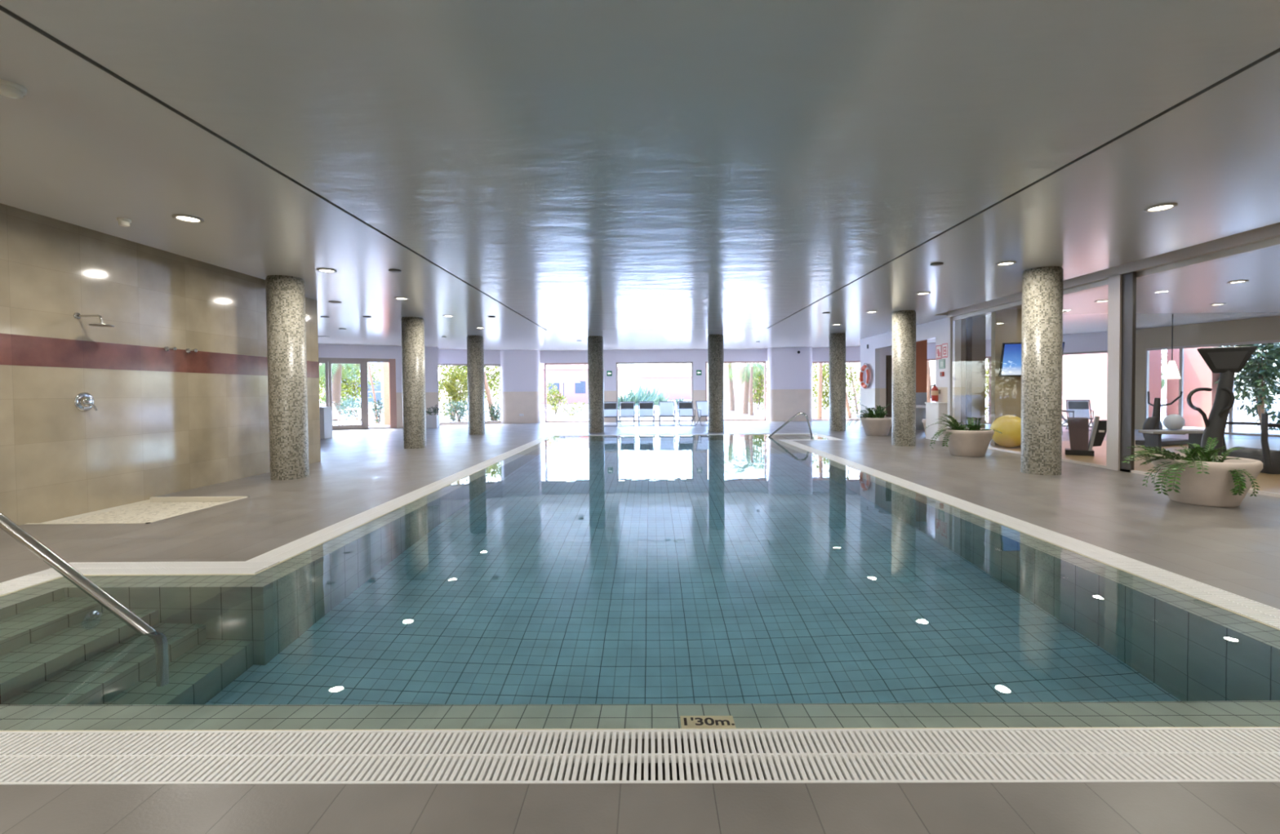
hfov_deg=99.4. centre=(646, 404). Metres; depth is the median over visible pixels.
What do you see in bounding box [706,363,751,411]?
palm tree
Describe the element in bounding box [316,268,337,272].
recessed light
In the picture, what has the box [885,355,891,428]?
door
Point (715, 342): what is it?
column
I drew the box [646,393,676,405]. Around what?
agave
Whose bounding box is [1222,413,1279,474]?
treadmill
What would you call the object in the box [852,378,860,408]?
shrub
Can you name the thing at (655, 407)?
wall
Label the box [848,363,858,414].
slender tree
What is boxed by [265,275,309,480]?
column
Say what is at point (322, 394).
shrub
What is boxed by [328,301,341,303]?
ceiling speaker
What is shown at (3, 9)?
groove
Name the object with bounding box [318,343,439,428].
wall
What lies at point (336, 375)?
palm tree
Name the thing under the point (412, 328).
column
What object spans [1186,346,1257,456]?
exercise machine
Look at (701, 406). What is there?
folding chair
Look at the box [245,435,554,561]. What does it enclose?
drain grating
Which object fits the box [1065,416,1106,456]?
machine
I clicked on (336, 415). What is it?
sun lounger
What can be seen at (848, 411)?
slender tree
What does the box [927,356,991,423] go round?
window
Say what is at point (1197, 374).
wall
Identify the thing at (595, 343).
column
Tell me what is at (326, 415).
bin
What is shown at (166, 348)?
jet
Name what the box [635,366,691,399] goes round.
house
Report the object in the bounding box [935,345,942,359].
fire sign
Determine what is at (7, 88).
smoke detector
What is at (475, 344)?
column
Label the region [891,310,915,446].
column
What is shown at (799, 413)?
handrail
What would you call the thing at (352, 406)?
shrub
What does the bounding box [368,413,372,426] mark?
terracotta urn
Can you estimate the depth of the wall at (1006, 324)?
12.37 m
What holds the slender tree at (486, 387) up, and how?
on the outdoor scenery
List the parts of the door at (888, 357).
panel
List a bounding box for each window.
[438,364,501,423]
[544,363,588,422]
[615,361,693,421]
[705,361,766,421]
[812,360,860,420]
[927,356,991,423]
[946,222,1279,497]
[1062,350,1161,422]
[1062,351,1107,427]
[1145,339,1279,436]
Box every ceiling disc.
[388,269,401,272]
[929,262,943,266]
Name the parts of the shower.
arm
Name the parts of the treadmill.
handrail, handrail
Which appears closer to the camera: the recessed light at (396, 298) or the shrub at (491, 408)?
the recessed light at (396, 298)
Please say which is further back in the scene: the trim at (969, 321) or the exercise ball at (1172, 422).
the trim at (969, 321)
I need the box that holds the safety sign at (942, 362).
[938,359,945,368]
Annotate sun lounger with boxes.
[319,403,358,425]
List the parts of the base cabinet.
door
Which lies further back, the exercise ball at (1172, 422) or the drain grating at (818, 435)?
the drain grating at (818, 435)
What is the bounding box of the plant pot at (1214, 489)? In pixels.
[1151,453,1262,507]
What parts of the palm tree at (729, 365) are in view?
crown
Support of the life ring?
attached to the wall at (937, 330)
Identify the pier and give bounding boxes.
[500,350,541,423]
[767,346,812,421]
[960,316,986,428]
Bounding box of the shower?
[73,312,115,327]
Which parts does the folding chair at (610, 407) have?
backrest, rail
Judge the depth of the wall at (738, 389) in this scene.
59.92 m
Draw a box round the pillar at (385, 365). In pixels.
[382,362,390,425]
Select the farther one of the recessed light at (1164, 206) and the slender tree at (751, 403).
the slender tree at (751, 403)
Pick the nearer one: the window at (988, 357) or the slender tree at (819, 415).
the window at (988, 357)
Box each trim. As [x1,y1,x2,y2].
[0,333,319,377]
[952,236,1279,320]
[965,316,972,427]
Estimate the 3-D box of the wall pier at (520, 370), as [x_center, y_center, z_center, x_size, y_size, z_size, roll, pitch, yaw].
[-5.388,-0.767,23.306,1.657,3.260,0.550,-1,1,-10]
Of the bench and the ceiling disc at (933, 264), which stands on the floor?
the bench
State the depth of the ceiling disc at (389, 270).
7.91 m
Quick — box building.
[324,362,383,408]
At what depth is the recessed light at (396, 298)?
10.24 m
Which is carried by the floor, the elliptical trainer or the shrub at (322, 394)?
the elliptical trainer
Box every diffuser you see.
[177,216,199,221]
[1148,205,1172,210]
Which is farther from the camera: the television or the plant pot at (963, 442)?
the television
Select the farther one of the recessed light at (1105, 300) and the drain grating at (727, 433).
the drain grating at (727, 433)
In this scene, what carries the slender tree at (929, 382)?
on the outdoor scenery
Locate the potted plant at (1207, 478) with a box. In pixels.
[1122,436,1262,507]
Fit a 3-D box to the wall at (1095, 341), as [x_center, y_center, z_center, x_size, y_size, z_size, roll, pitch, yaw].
[3.661,-0.833,21.764,24.388,3.410,4.400,0,1,11]
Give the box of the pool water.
[0,434,1279,730]
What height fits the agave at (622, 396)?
1.672 m
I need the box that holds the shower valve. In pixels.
[74,392,97,411]
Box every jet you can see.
[164,346,176,351]
[185,348,197,352]
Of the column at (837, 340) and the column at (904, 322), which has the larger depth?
the column at (837, 340)
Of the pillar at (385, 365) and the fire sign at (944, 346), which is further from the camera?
the pillar at (385, 365)
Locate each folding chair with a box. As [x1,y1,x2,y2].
[604,401,617,426]
[617,401,635,426]
[638,401,654,426]
[658,400,675,426]
[677,400,695,426]
[695,400,707,426]
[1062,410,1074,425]
[1065,400,1093,431]
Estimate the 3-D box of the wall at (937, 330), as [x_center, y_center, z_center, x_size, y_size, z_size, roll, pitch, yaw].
[7.712,-0.745,16.397,0.150,3.410,6.050,0,1,0]
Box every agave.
[617,386,651,404]
[617,390,638,410]
[626,383,662,404]
[640,384,667,404]
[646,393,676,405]
[674,397,687,405]
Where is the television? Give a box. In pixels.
[999,342,1064,377]
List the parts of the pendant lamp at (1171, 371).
lamp shade, rod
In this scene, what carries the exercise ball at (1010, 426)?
on the floor
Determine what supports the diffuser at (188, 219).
attached to the recessed light at (186, 218)
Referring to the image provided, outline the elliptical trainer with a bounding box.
[1135,391,1188,445]
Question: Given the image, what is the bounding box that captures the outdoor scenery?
[319,395,1279,434]
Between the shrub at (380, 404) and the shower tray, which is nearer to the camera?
the shower tray
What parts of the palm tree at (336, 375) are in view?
crown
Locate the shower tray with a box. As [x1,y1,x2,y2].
[24,496,250,524]
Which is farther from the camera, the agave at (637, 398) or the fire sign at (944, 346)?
the agave at (637, 398)
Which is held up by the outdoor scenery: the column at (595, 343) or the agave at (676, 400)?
the agave at (676, 400)
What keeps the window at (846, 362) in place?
in the wall at (1095, 341)
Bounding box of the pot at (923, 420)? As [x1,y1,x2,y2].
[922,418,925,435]
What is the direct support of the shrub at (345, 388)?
on the outdoor scenery
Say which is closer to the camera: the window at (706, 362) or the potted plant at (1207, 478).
the potted plant at (1207, 478)
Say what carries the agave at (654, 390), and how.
on the outdoor scenery
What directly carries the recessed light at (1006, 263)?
in the ceiling
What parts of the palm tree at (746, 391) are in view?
crown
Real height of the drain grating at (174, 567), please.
0.030 m
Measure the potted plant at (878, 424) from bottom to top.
0.906 m
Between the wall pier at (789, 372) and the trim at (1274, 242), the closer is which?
the trim at (1274, 242)
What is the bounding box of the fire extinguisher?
[929,383,940,401]
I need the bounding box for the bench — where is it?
[1137,429,1204,450]
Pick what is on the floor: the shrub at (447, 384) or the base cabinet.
the base cabinet
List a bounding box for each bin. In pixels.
[320,406,332,439]
[915,404,925,430]
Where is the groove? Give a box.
[0,4,1279,330]
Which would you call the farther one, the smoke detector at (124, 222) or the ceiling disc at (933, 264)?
the ceiling disc at (933, 264)
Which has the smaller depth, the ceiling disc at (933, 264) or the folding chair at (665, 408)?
the ceiling disc at (933, 264)
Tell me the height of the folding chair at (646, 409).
0.924 m
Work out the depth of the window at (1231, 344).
15.81 m
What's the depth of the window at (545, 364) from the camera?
23.59 m
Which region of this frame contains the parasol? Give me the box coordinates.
[546,375,580,407]
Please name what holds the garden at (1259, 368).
on the outdoor scenery
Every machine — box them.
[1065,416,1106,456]
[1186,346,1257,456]
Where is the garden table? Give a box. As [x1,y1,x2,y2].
[344,408,370,425]
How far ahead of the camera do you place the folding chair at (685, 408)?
20.39 m
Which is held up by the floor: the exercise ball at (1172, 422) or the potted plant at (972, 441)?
the potted plant at (972, 441)
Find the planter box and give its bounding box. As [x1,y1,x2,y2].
[426,404,444,428]
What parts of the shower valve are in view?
knob, lever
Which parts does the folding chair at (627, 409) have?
rail, backrest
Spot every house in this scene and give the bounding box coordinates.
[540,363,621,404]
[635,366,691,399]
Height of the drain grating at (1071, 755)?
0.030 m
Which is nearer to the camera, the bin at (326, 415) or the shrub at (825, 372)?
the bin at (326, 415)
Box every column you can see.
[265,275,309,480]
[400,316,426,448]
[466,335,484,435]
[587,335,604,432]
[707,334,724,431]
[829,333,845,431]
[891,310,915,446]
[1020,266,1063,475]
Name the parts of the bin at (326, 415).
lid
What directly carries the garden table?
on the outdoor scenery
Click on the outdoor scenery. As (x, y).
(758, 414)
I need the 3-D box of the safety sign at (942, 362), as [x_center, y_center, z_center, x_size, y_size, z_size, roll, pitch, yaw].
[7.604,-1.033,13.936,0.015,0.240,0.270,0,1,0]
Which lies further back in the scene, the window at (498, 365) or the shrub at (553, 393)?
the shrub at (553, 393)
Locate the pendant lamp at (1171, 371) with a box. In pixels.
[1162,314,1181,378]
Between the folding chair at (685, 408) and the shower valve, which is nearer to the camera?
the shower valve
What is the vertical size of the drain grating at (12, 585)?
0.030 m
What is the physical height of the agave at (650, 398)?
2.131 m
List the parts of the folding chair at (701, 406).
rail, backrest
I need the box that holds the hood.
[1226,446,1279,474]
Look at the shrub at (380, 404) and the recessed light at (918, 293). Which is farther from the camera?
the shrub at (380, 404)
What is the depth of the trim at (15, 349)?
6.54 m
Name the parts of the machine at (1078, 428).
frame, panel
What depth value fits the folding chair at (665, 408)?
20.47 m
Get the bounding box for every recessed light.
[172,213,204,222]
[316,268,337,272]
[394,297,408,300]
[915,292,930,294]
[995,261,1016,266]
[1094,299,1107,302]
[1143,202,1177,212]
[1209,302,1226,305]
[1226,280,1248,283]
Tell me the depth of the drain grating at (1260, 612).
4.17 m
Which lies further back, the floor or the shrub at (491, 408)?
the shrub at (491, 408)
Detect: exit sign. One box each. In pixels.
[606,370,612,376]
[696,370,701,375]
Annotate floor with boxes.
[0,421,1279,833]
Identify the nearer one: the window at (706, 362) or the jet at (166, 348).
the jet at (166, 348)
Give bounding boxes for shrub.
[319,362,382,414]
[319,363,355,406]
[319,395,355,417]
[333,394,383,422]
[371,397,383,424]
[438,365,467,421]
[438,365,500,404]
[444,400,467,422]
[484,402,500,421]
[540,381,569,414]
[549,400,588,416]
[742,362,767,409]
[812,363,860,414]
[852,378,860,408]
[985,358,988,422]
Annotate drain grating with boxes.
[0,574,62,595]
[0,728,1279,785]
[30,561,280,575]
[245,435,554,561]
[546,433,771,435]
[774,433,818,434]
[779,439,841,440]
[781,440,1279,629]
[812,434,839,439]
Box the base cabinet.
[924,402,947,440]
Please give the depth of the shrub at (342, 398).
28.72 m
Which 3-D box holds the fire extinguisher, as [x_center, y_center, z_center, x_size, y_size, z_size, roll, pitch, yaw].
[7.514,-0.309,14.091,0.214,0.478,0.205,0,1,0]
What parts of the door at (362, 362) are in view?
frame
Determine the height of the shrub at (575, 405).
1.014 m
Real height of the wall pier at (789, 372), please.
3.260 m
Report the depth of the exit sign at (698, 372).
23.41 m
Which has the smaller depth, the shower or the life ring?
the shower
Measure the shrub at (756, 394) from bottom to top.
4.676 m
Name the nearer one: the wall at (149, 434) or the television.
the wall at (149, 434)
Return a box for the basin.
[0,434,1279,781]
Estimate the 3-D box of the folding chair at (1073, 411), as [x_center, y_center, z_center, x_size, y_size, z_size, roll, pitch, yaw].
[12.546,0.346,16.305,0.630,0.924,0.614,1,2,39]
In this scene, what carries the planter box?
on the floor
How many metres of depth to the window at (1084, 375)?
20.82 m
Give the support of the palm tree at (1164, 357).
on the outdoor scenery
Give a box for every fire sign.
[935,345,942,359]
[942,343,947,358]
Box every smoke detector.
[0,79,27,98]
[116,217,131,226]
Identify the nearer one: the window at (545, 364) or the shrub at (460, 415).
the window at (545, 364)
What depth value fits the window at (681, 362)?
23.53 m
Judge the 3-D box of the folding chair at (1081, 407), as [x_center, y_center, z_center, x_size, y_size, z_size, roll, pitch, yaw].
[13.298,0.332,16.648,0.614,0.924,0.630,0,1,29]
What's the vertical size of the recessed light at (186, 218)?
0.016 m
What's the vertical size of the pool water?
1.595 m
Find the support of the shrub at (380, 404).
on the outdoor scenery
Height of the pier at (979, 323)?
3.260 m
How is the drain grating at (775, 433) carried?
on the floor
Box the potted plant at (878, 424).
[846,404,891,435]
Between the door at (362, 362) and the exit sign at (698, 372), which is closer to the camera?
the door at (362, 362)
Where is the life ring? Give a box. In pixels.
[859,363,871,389]
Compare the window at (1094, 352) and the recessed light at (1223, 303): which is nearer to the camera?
the recessed light at (1223, 303)
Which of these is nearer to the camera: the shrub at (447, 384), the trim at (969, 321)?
the trim at (969, 321)
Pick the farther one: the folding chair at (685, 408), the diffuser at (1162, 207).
the folding chair at (685, 408)
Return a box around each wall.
[0,203,320,529]
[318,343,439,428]
[437,331,1107,425]
[619,405,679,413]
[733,366,766,403]
[860,317,960,426]
[879,346,892,417]
[915,339,927,405]
[991,309,1022,445]
[1134,315,1279,430]
[1166,346,1222,427]
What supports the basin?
in the floor
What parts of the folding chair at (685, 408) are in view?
rail, backrest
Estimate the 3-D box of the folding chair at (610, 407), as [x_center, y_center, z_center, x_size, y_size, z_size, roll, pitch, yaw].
[-1.370,0.370,20.375,0.614,0.924,0.630,0,1,-1]
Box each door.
[318,357,396,430]
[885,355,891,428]
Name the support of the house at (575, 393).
on the outdoor scenery
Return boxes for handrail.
[0,512,155,634]
[767,412,813,437]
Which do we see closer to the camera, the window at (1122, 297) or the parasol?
the window at (1122, 297)
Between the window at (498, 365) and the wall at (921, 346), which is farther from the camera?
the window at (498, 365)
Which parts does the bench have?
leg, leg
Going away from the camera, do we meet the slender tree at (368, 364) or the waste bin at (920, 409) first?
the waste bin at (920, 409)
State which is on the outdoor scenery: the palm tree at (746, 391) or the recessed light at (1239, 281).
the palm tree at (746, 391)
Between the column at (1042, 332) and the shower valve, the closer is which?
the shower valve
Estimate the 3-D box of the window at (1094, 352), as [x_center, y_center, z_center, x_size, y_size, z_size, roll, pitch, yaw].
[14.155,-0.492,18.491,0.065,2.500,3.030,-1,2,-37]
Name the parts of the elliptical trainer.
arm, arm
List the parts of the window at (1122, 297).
dark post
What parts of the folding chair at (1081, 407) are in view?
backrest, rail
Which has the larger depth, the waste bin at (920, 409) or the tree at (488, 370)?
the tree at (488, 370)
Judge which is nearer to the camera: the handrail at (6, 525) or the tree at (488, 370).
the handrail at (6, 525)
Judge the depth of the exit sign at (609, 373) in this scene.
23.44 m
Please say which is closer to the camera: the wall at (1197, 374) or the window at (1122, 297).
the window at (1122, 297)
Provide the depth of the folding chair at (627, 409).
20.46 m
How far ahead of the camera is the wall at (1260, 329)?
15.61 m
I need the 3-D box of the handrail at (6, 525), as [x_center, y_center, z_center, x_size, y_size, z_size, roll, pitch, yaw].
[-3.345,1.296,3.009,1.377,1.452,0.100,0,1,0]
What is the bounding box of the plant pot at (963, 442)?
[942,427,994,457]
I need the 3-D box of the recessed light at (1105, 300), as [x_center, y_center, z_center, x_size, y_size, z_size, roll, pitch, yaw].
[9.481,-2.140,11.274,0.250,0.016,0.250,0,1,0]
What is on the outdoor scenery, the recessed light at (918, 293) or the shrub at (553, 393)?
the shrub at (553, 393)
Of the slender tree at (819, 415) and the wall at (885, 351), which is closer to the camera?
the wall at (885, 351)
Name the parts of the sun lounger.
backrest, rail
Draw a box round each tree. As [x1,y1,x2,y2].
[319,363,368,421]
[367,362,378,423]
[484,370,494,421]
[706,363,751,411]
[724,361,767,414]
[749,367,754,416]
[816,363,822,418]
[845,391,852,418]
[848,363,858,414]
[926,360,931,402]
[1160,352,1167,390]
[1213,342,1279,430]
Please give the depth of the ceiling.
4.12 m
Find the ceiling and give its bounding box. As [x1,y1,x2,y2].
[0,0,1279,351]
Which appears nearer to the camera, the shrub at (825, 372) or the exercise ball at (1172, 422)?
the exercise ball at (1172, 422)
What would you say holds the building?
on the outdoor scenery
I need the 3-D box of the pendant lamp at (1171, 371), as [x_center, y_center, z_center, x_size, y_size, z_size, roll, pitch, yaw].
[13.056,-1.428,13.460,0.330,1.600,0.330,0,1,0]
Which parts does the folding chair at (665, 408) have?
backrest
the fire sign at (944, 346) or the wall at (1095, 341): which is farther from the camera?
the wall at (1095, 341)
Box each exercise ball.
[990,415,1021,447]
[1162,414,1185,430]
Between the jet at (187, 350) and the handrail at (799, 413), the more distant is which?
the handrail at (799, 413)
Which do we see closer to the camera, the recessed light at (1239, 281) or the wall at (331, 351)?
the recessed light at (1239, 281)
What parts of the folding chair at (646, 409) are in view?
backrest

